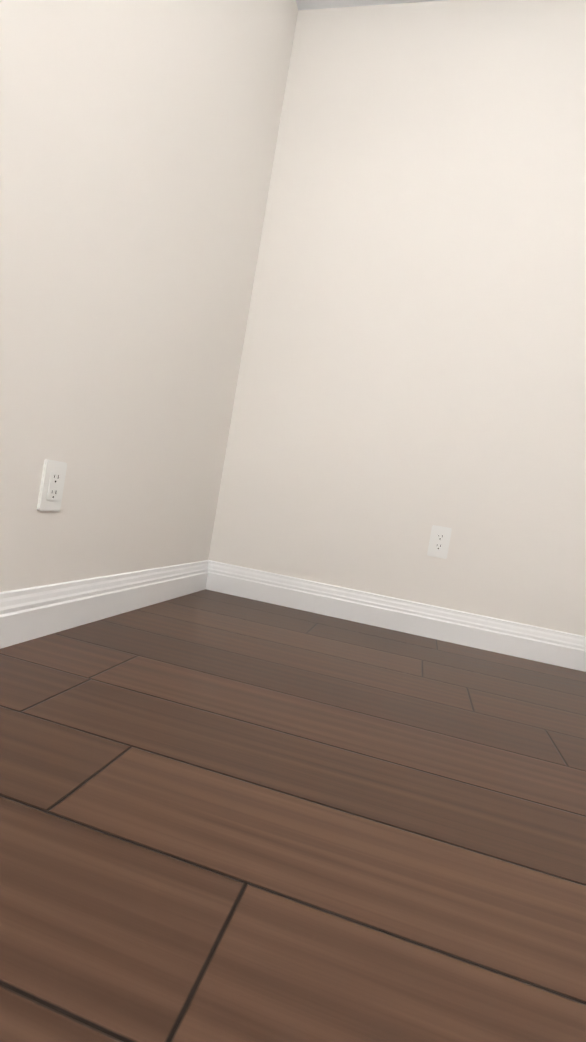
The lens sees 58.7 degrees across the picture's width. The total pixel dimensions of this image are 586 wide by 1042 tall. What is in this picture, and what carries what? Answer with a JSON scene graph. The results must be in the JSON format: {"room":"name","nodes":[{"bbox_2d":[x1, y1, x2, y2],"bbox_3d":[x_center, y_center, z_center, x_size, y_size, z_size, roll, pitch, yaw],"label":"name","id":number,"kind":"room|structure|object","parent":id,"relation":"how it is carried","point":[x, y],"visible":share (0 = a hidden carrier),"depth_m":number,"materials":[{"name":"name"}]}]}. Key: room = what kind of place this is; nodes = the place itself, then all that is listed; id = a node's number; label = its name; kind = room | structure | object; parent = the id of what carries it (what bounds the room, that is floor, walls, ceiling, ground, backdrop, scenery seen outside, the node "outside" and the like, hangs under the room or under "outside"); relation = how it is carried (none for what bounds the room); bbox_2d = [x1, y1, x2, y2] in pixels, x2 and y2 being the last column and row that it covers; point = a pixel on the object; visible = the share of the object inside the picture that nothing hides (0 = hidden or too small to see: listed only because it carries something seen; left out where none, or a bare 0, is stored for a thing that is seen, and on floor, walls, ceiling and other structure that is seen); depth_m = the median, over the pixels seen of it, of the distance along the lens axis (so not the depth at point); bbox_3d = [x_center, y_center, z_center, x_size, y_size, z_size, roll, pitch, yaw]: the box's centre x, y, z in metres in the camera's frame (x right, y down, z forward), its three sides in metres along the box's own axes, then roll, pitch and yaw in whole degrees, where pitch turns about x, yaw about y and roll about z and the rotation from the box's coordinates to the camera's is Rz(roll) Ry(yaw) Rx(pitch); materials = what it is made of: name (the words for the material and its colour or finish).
{"room":"empty room","nodes":[
{"label":"empty room","id":0,"kind":"room"},
{"bbox_2d":[0,0,297,591],"bbox_3d":[-1.024,-1.109,-1.097,0.120,2.740,6.800,10,2,14],"label":"wall","id":1,"kind":"structure","parent":0,"point":[138,140],"depth_m":1.37,"materials":[{"name":"beige paint"}]},
{"bbox_2d":[37,459,66,511],"bbox_3d":[-0.563,-0.082,1.224,0.009,0.120,0.074,10,2,14],"label":"outlet","id":2,"kind":"object","parent":1,"relation":"attached to","point":[52,485],"visible":1,"depth_m":1.22,"materials":[{"name":"white plastic"}]},
{"bbox_2d":[0,560,211,648],"bbox_3d":[-0.610,0.217,1.233,0.016,0.123,1.990,10,2,14],"label":"baseboard","id":3,"kind":"structure","parent":1,"relation":"attached to","point":[28,614],"depth_m":1.42,"materials":[{"name":"white paint"}]},
{"bbox_2d":[0,589,585,1041],"bbox_3d":[-3.284,-0.073,-0.337,8.744,0.100,7.220,10,2,14],"label":"floor","id":4,"kind":"structure","parent":0,"point":[224,817],"depth_m":0.66,"materials":[{"name":"brown wood"}]},
{"bbox_2d":[296,0,445,9],"bbox_3d":[0.947,-2.098,1.638,2.024,0.300,0.570,10,2,14],"label":"ceiling","id":5,"kind":"structure","parent":0,"point":[310,4],"depth_m":2.10,"materials":[{"name":"beige paint"}]},
{"bbox_2d":[208,0,585,635],"bbox_3d":[0.827,-0.892,2.010,2.264,2.740,0.120,10,2,14],"label":"wall","id":6,"kind":"structure","parent":0,"point":[412,370],"depth_m":2.02,"materials":[{"name":"beige paint"}]},
{"bbox_2d":[208,561,585,671],"bbox_3d":[0.574,0.394,1.987,1.984,0.123,0.016,10,2,14],"label":"baseboard","id":7,"kind":"structure","parent":6,"relation":"attached to","point":[544,645],"depth_m":2.02,"materials":[{"name":"white paint"}]},
{"bbox_2d":[427,525,451,558],"bbox_3d":[0.562,0.081,1.998,0.074,0.120,0.009,10,2,14],"label":"outlet","id":8,"kind":"object","parent":6,"relation":"attached to","point":[439,542],"visible":1,"depth_m":2.00,"materials":[{"name":"white plastic"}]}
]}

